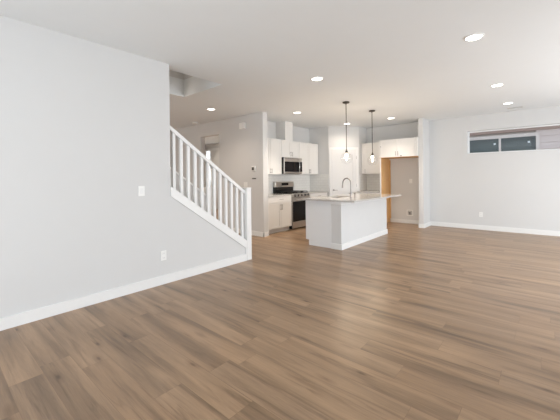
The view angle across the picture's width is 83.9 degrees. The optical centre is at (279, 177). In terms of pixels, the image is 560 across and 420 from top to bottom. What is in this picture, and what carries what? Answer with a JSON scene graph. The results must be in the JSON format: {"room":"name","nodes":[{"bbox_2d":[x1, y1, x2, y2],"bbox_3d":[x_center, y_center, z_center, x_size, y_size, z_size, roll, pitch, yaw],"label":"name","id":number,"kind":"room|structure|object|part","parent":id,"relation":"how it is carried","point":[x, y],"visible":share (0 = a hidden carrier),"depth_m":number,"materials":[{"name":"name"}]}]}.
{"room":"empty living room","nodes":[
{"label":"empty living room","id":0,"kind":"room"},
{"bbox_2d":[0,15,245,317],"bbox_3d":[-2.404,-0.044,2.837,0.130,2.740,5.560,-1,0,41],"label":"wall","id":1,"kind":"structure","parent":0,"point":[84,124],"depth_m":3.18,"materials":[{"name":"paint"}]},
{"bbox_2d":[0,254,246,330],"bbox_3d":[-2.335,1.273,2.790,0.014,0.105,5.560,-1,0,41],"label":"baseboard","id":2,"kind":"structure","parent":1,"relation":"attached to","point":[26,317],"depth_m":3.33,"materials":[{"name":"white paint"}]},
{"bbox_2d":[138,186,144,195],"bbox_3d":[-1.617,0.159,3.640,0.010,0.116,0.072,-1,0,41],"label":"light switch","id":3,"kind":"object","parent":1,"relation":"attached to","point":[141,189],"visible":1,"depth_m":3.63,"materials":[{"name":"white plastic"}]},
{"bbox_2d":[161,250,166,260],"bbox_3d":[-1.435,0.965,3.842,0.008,0.116,0.072,-1,0,41],"label":"wall outlet","id":4,"kind":"object","parent":1,"relation":"attached to","point":[163,253],"visible":1,"depth_m":3.84,"materials":[{"name":"white plastic"}]},
{"bbox_2d":[170,186,246,253],"bbox_3d":[-1.000,0.658,4.453,0.156,1.096,1.290,-1,0,41],"label":"trim","id":5,"kind":"structure","parent":1,"relation":"attached to","point":[175,194],"depth_m":4.33,"materials":[{"name":"white paint"}]},
{"bbox_2d":[169,70,192,79],"bbox_3d":[-2.500,-2.843,3.758,1.267,2.260,3.870,-1,0,41],"label":"wall","id":6,"kind":"structure","parent":0,"point":[171,73],"depth_m":5.40,"materials":[{"name":"paint"}]},
{"bbox_2d":[170,169,205,210],"bbox_3d":[-1.760,0.445,5.310,0.107,1.747,1.140,-1,0,41],"label":"wall","id":7,"kind":"structure","parent":0,"point":[177,176],"depth_m":5.45,"materials":[{"name":"paint"}]},
{"bbox_2d":[170,167,205,195],"bbox_3d":[-1.765,-0.052,5.310,0.137,0.822,1.140,-1,0,41],"label":"trim","id":8,"kind":"structure","parent":7,"relation":"attached to","point":[177,173],"depth_m":5.44,"materials":[{"name":"white paint"}]},
{"bbox_2d":[205,143,218,148],"bbox_3d":[-2.384,-0.044,10.844,6.630,2.740,3.185,-1,0,41],"label":"wall","id":9,"kind":"structure","parent":0,"point":[209,146],"depth_m":13.18,"materials":[{"name":"paint"}]},
{"bbox_2d":[205,148,218,208],"bbox_3d":[-2.743,0.055,13.045,1.530,2.550,0.020,-1,0,41],"label":"door","id":10,"kind":"structure","parent":9,"relation":"in","point":[212,154],"depth_m":13.03,"materials":[{"name":"white paint"}]},
{"bbox_2d":[170,112,267,231],"bbox_3d":[-3.151,-0.036,9.307,7.475,2.740,0.145,-1,0,41],"label":"wall","id":11,"kind":"structure","parent":0,"point":[240,150],"depth_m":7.33,"materials":[{"name":"paint"}]},
{"bbox_2d":[239,122,245,128],"bbox_3d":[-0.874,-1.191,7.196,0.180,0.140,0.062,-1,0,41],"label":"door chime","id":12,"kind":"object","parent":11,"relation":"attached to","point":[242,125],"visible":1,"depth_m":7.15,"materials":[{"name":"white plastic"}]},
{"bbox_2d":[229,227,268,236],"bbox_3d":[-2.298,1.275,8.584,5.289,0.100,0.173,-1,0,41],"label":"baseboard","id":13,"kind":"structure","parent":11,"relation":"attached to","point":[255,233],"depth_m":6.90,"materials":[{"name":"white paint"}]},
{"bbox_2d":[0,209,559,419],"bbox_3d":[-1.481,1.366,5.617,14.800,0.100,10.956,-1,0,41],"label":"floor","id":14,"kind":"structure","parent":0,"point":[408,322],"depth_m":2.46,"materials":[{"name":"brown wood"}]},
{"bbox_2d":[204,187,211,214],"bbox_3d":[-1.350,0.747,5.784,0.140,1.135,0.130,-1,0,41],"label":"newel post","id":15,"kind":"object","parent":14,"relation":"on","point":[204,187],"visible":0.11,"depth_m":5.77,"materials":[{"name":"white paint"}]},
{"bbox_2d":[268,195,291,233],"bbox_3d":[-0.236,0.874,7.501,0.671,0.857,0.907,-1,0,41],"label":"base cabinet","id":16,"kind":"object","parent":14,"relation":"on","point":[279,207],"visible":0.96,"depth_m":7.32,"materials":[{"name":"white paint"}]},
{"bbox_3d":[-0.119,0.893,7.187,0.018,0.596,0.416,-1,0,41],"label":"door","id":17,"kind":"part","parent":16,"relation":"part of","materials":[{"name":"white paint"}]},
{"bbox_2d":[268,193,291,196],"bbox_3d":[-0.245,0.431,7.507,0.641,0.027,0.910,-1,0,41],"label":"countertop","id":18,"kind":"structure","parent":16,"relation":"on","point":[272,194],"depth_m":7.50,"materials":[{"name":"grey stone"}]},
{"bbox_3d":[0.008,0.518,7.340,0.018,0.139,0.818,-1,0,41],"label":"drawer","id":19,"kind":"part","parent":16,"relation":"part of","materials":[{"name":"white paint"}]},
{"bbox_3d":[0.149,0.890,7.499,0.018,0.596,0.398,-1,0,41],"label":"door","id":20,"kind":"part","parent":16,"relation":"part of","materials":[{"name":"white paint"}]},
{"bbox_2d":[273,181,309,228],"bbox_3d":[0.335,0.694,8.116,0.708,1.165,0.753,-1,0,41],"label":"gas range","id":21,"kind":"object","parent":14,"relation":"on","point":[298,205],"visible":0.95,"depth_m":7.93,"materials":[{"name":"silver metal"}]},
{"bbox_2d":[273,192,307,193],"bbox_3d":[0.293,0.409,8.150,0.585,0.025,0.753,-1,0,41],"label":"cooktop","id":22,"kind":"object","parent":21,"relation":"in","point":[273,192],"depth_m":8.01,"materials":[{"name":"black metal"}]},
{"bbox_3d":[0.550,1.186,7.936,0.030,0.145,0.747,-1,0,41],"label":"storage drawer","id":23,"kind":"part","parent":21,"relation":"part of","materials":[{"name":"silver metal"}]},
{"bbox_2d":[292,196,309,222],"bbox_3d":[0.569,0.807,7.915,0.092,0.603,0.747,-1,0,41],"label":"oven","id":24,"kind":"object","parent":21,"relation":"in","point":[298,205],"depth_m":7.82,"materials":[{"name":"silver glass"}]},
{"bbox_3d":[0.542,0.449,7.936,0.030,0.100,0.753,-1,0,41],"label":"control panel","id":25,"kind":"part","parent":21,"relation":"part of","materials":[{"name":"silver metal"}]},
{"bbox_2d":[310,192,326,197],"bbox_3d":[0.855,0.862,8.767,0.671,0.857,0.895,-1,0,41],"label":"base cabinet","id":26,"kind":"object","parent":14,"relation":"on","point":[313,195],"visible":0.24,"depth_m":8.54,"materials":[{"name":"white paint"}]},
{"bbox_2d":[304,191,327,193],"bbox_3d":[0.844,0.419,8.770,0.641,0.027,0.898,-1,0,41],"label":"countertop","id":27,"kind":"structure","parent":26,"relation":"on","point":[311,192],"depth_m":8.84,"materials":[{"name":"grey stone"}]},
{"bbox_2d":[306,198,387,249],"bbox_3d":[1.452,0.856,6.540,0.829,0.857,2.076,-1,0,41],"label":"kitchen island","id":28,"kind":"object","parent":14,"relation":"on","point":[329,224],"visible":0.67,"depth_m":5.86,"materials":[{"name":"grey paint"}]},
{"bbox_3d":[0.722,0.864,5.842,0.570,0.857,0.020,-1,0,41],"label":"panel","id":29,"kind":"part","parent":28,"relation":"part of","materials":[{"name":"grey paint"}]},
{"bbox_2d":[302,193,400,202],"bbox_3d":[1.573,0.411,6.491,1.100,0.027,2.220,-1,0,41],"label":"island countertop","id":30,"kind":"structure","parent":28,"relation":"on","point":[360,197],"depth_m":6.11,"materials":[{"name":"grey stone"}]},
{"bbox_2d":[342,178,351,196],"bbox_3d":[1.351,0.203,6.366,0.235,0.393,0.120,-1,0,41],"label":"faucet","id":31,"kind":"object","parent":30,"relation":"on","point":[350,193],"visible":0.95,"depth_m":6.32,"materials":[{"name":"silver metal"}]},
{"bbox_3d":[1.673,0.451,6.344,0.232,0.052,2.072,-1,0,41],"label":"trim","id":32,"kind":"part","parent":28,"relation":"part of","materials":[{"name":"white paint"}]},
{"bbox_3d":[1.682,1.232,6.351,0.224,0.100,2.068,-1,0,41],"label":"baseboard","id":33,"kind":"part","parent":28,"relation":"part of","materials":[{"name":"white paint"}]},
{"bbox_2d":[357,192,379,193],"bbox_3d":[2.646,0.843,8.852,0.674,0.857,0.657,-1,0,41],"label":"base cabinet","id":34,"kind":"object","parent":14,"relation":"on","point":[357,192],"visible":0.05,"depth_m":8.64,"materials":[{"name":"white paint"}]},
{"bbox_2d":[357,190,379,192],"bbox_3d":[2.649,0.400,8.855,0.666,0.027,0.627,-1,0,41],"label":"countertop","id":35,"kind":"structure","parent":34,"relation":"on","point":[374,191],"depth_m":8.67,"materials":[{"name":"grey stone"}]},
{"bbox_2d":[380,158,390,222],"bbox_3d":[2.927,0.373,8.620,0.058,1.790,0.635,-1,0,41],"label":"panel","id":36,"kind":"object","parent":14,"relation":"on","point":[385,164],"visible":0.79,"depth_m":8.69,"materials":[{"name":"beige wood"}]},
{"bbox_3d":[-2.122,0.243,4.036,1.008,2.160,3.460,-1,0,41],"label":"staircase","id":37,"kind":"structure","parent":14,"relation":"on","visible":0},
{"bbox_2d":[170,126,251,259],"bbox_3d":[-0.968,0.315,4.489,0.154,1.990,1.392,-1,0,41],"label":"stair railing","id":38,"kind":"object","parent":37,"relation":"attached to","point":[245,192],"visible":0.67,"depth_m":4.49,"materials":[{"name":"white paint"}]},
{"bbox_3d":[-1.006,-0.205,4.453,0.065,0.949,1.295,-1,0,41],"label":"handrail","id":39,"kind":"part","parent":38,"relation":"part of","materials":[{"name":"white paint"}]},
{"bbox_3d":[-0.542,0.734,4.978,0.154,1.143,0.101,-1,0,41],"label":"newel post","id":40,"kind":"part","parent":38,"relation":"part of","materials":[{"name":"white paint"}]},
{"bbox_2d":[0,0,559,144],"bbox_3d":[-1.494,-1.574,5.601,15.050,0.300,11.256,-1,0,41],"label":"ceiling","id":41,"kind":"structure","parent":0,"point":[407,61],"depth_m":3.56,"materials":[{"name":"paint"}]},
{"bbox_2d":[311,77,322,80],"bbox_3d":[0.542,-1.441,4.554,0.184,0.010,0.184,-1,0,41],"label":"recessed light","id":42,"kind":"object","parent":41,"relation":"in","point":[312,78],"visible":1,"depth_m":4.53,"materials":[{"name":"white plastic"}]},
{"bbox_2d":[342,101,348,159],"bbox_3d":[1.279,-0.854,6.005,0.224,1.200,0.224,-1,0,41],"label":"pendant light","id":43,"kind":"object","parent":41,"relation":"hanging from","point":[344,102],"visible":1,"depth_m":6.00,"materials":[{"name":"brown metal"}]},
{"bbox_3d":[1.278,-0.969,6.005,0.014,0.880,0.014,-1,0,41],"label":"rod","id":44,"kind":"part","parent":43,"relation":"part of","materials":[{"name":"brown metal"}]},
{"bbox_2d":[369,110,374,161],"bbox_3d":[2.017,-0.862,6.808,0.224,1.200,0.224,-1,0,41],"label":"pendant light","id":45,"kind":"object","parent":41,"relation":"hanging from","point":[371,111],"visible":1,"depth_m":6.80,"materials":[{"name":"brown metal"}]},
{"bbox_2d":[464,33,483,40],"bbox_3d":[2.021,-1.457,3.243,0.184,0.010,0.184,-1,0,41],"label":"recessed light","id":46,"kind":"object","parent":41,"relation":"in","point":[476,36],"visible":1,"depth_m":3.24,"materials":[{"name":"white plastic"}]},
{"bbox_2d":[490,83,503,86],"bbox_3d":[3.473,-1.473,4.982,0.184,0.010,0.184,-1,0,41],"label":"recessed light","id":47,"kind":"object","parent":41,"relation":"in","point":[498,84],"visible":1,"depth_m":4.98,"materials":[{"name":"white plastic"}]},
{"bbox_2d":[267,121,308,174],"bbox_3d":[0.398,-0.074,8.879,0.150,2.740,3.841,-1,0,41],"label":"wall","id":48,"kind":"structure","parent":0,"point":[300,134],"depth_m":8.83,"materials":[{"name":"paint"}]},
{"bbox_2d":[267,138,281,174],"bbox_3d":[-0.367,-0.512,7.604,0.361,0.882,0.912,-1,0,41],"label":"upper cabinet","id":49,"kind":"object","parent":48,"relation":"attached to","point":[274,151],"visible":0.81,"depth_m":7.66,"materials":[{"name":"white paint"}]},
{"bbox_3d":[-0.371,-0.512,7.388,0.018,0.878,0.411,-1,0,41],"label":"door","id":50,"kind":"part","parent":49,"relation":"part of","materials":[{"name":"white paint"}]},
{"bbox_2d":[281,140,299,157],"bbox_3d":[0.174,-0.737,8.235,0.361,0.445,0.748,-1,0,41],"label":"upper cabinet","id":51,"kind":"object","parent":48,"relation":"attached to","point":[290,149],"visible":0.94,"depth_m":8.12,"materials":[{"name":"white paint"}]},
{"bbox_2d":[276,121,292,140],"bbox_3d":[0.115,-1.200,8.204,0.319,0.481,0.310,-1,0,41],"label":"duct cover","id":52,"kind":"object","parent":51,"relation":"on","point":[284,130],"visible":0.79,"depth_m":8.09,"materials":[{"name":"white paint"}]},
{"bbox_3d":[0.157,-0.737,8.003,0.018,0.441,0.368,-1,0,41],"label":"door","id":53,"kind":"part","parent":51,"relation":"part of","materials":[{"name":"white paint"}]},
{"bbox_2d":[282,157,301,173],"bbox_3d":[0.223,-0.299,8.197,0.462,0.423,0.743,-1,0,41],"label":"microwave","id":54,"kind":"object","parent":51,"relation":"attached to","point":[289,165],"visible":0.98,"depth_m":8.02,"materials":[{"name":"silver metal"}]},
{"bbox_3d":[0.400,-0.739,8.285,0.018,0.441,0.368,-1,0,41],"label":"door","id":55,"kind":"part","parent":51,"relation":"part of","materials":[{"name":"white paint"}]},
{"bbox_2d":[290,142,317,174],"bbox_3d":[0.713,-0.524,8.857,0.361,0.882,0.893,-1,0,41],"label":"upper cabinet","id":56,"kind":"object","parent":48,"relation":"attached to","point":[308,151],"visible":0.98,"depth_m":8.77,"materials":[{"name":"white paint"}]},
{"bbox_3d":[0.673,-0.524,8.599,0.018,0.878,0.442,-1,0,41],"label":"door","id":57,"kind":"part","parent":56,"relation":"part of","materials":[{"name":"white paint"}]},
{"bbox_3d":[0.964,-0.527,8.936,0.018,0.878,0.439,-1,0,41],"label":"door","id":58,"kind":"part","parent":56,"relation":"part of","materials":[{"name":"white paint"}]},
{"bbox_2d":[268,174,366,193],"bbox_3d":[0.720,0.165,8.695,3.905,0.495,0.971,-1,0,-27],"label":"backsplash","id":59,"kind":"structure","parent":48,"relation":"attached to","point":[301,182],"depth_m":8.90,"materials":[{"name":"tile"}]},
{"bbox_2d":[309,126,379,195],"bbox_3d":[1.995,-0.092,9.141,2.229,2.740,0.508,-1,0,1],"label":"wall","id":60,"kind":"structure","parent":0,"point":[330,136],"depth_m":8.99,"materials":[{"name":"paint"}]},
{"bbox_2d":[329,147,358,195],"bbox_3d":[1.841,0.210,8.894,0.850,2.140,0.068,-1,0,-4],"label":"door","id":61,"kind":"structure","parent":60,"relation":"in","point":[340,168],"depth_m":8.92,"materials":[{"name":"white paint"}]},
{"bbox_2d":[418,118,429,223],"bbox_3d":[3.707,-0.111,7.990,0.107,2.740,0.566,-1,0,41],"label":"wall column","id":62,"kind":"structure","parent":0,"point":[423,124],"depth_m":7.81,"materials":[{"name":"paint"}]},
{"bbox_2d":[419,221,430,227],"bbox_3d":[3.716,1.209,7.985,0.135,0.100,0.580,-1,0,41],"label":"baseboard","id":63,"kind":"structure","parent":62,"relation":"attached to","point":[425,225],"depth_m":7.80,"materials":[{"name":"white paint"}]},
{"bbox_2d":[366,105,559,230],"bbox_3d":[4.697,-0.121,7.610,8.020,2.740,0.150,-1,0,41],"label":"wall","id":64,"kind":"structure","parent":0,"point":[519,189],"depth_m":7.44,"materials":[{"name":"paint"}]},
{"bbox_2d":[362,142,379,173],"bbox_3d":[2.726,-0.544,8.962,0.674,0.885,0.367,-1,0,41],"label":"upper cabinet","id":65,"kind":"object","parent":64,"relation":"attached to","point":[368,167],"visible":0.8,"depth_m":8.89,"materials":[{"name":"white paint"}]},
{"bbox_2d":[380,137,418,158],"bbox_3d":[3.253,-0.765,8.307,0.979,0.475,0.667,-1,0,41],"label":"upper cabinet","id":66,"kind":"object","parent":64,"relation":"attached to","point":[404,147],"visible":0.96,"depth_m":8.07,"materials":[{"name":"white paint"}]},
{"bbox_3d":[2.870,-0.765,8.253,0.465,0.463,0.018,-1,0,41],"label":"door","id":67,"kind":"part","parent":66,"relation":"part of","materials":[{"name":"white paint"}]},
{"bbox_3d":[3.217,-0.769,7.953,0.445,0.463,0.018,-1,0,41],"label":"door","id":68,"kind":"part","parent":66,"relation":"part of","materials":[{"name":"white paint"}]},
{"bbox_2d":[391,218,418,223],"bbox_3d":[3.500,1.212,8.545,0.924,0.100,0.014,-1,0,41],"label":"baseboard","id":69,"kind":"structure","parent":64,"relation":"attached to","point":[392,219],"depth_m":8.59,"materials":[{"name":"white paint"}]},
{"bbox_2d":[407,210,412,215],"bbox_3d":[3.544,0.966,8.499,0.165,0.160,0.024,-1,0,41],"label":"water supply box","id":70,"kind":"object","parent":64,"relation":"attached to","point":[409,212],"visible":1,"depth_m":8.49,"materials":[{"name":"white plastic"}]},
{"bbox_2d":[431,221,559,235],"bbox_3d":[5.824,1.184,6.542,4.941,0.105,0.014,-1,0,41],"label":"baseboard","id":71,"kind":"structure","parent":64,"relation":"attached to","point":[456,225],"depth_m":7.19,"materials":[{"name":"white paint"}]},
{"bbox_2d":[468,124,559,153],"bbox_3d":[5.649,-0.859,6.867,2.595,0.550,0.020,-1,0,41],"label":"window","id":72,"kind":"structure","parent":64,"relation":"in","point":[552,124],"depth_m":7.20,"materials":[{"name":"white paint"}]},
{"bbox_2d":[470,136,535,152],"bbox_3d":[6.925,-0.598,10.477,2.620,1.345,0.022,-1,0,41],"label":"window","id":73,"kind":"structure","parent":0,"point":[529,142],"depth_m":10.13,"materials":[{"name":"grey glass"}]},
{"label":"outside","id":74,"kind":"structure","parent":0,"visible":0},
{"bbox_3d":[1.113,1.498,4.336,36.000,0.180,36.000,-1,0,41],"label":"ground","id":75,"kind":"structure","parent":74,"visible":0},
{"bbox_2d":[470,125,559,152],"bbox_3d":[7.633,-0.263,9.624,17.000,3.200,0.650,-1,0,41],"label":"house","id":76,"kind":"structure","parent":75,"relation":"on","point":[547,137],"depth_m":9.91,"materials":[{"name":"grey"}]}
]}

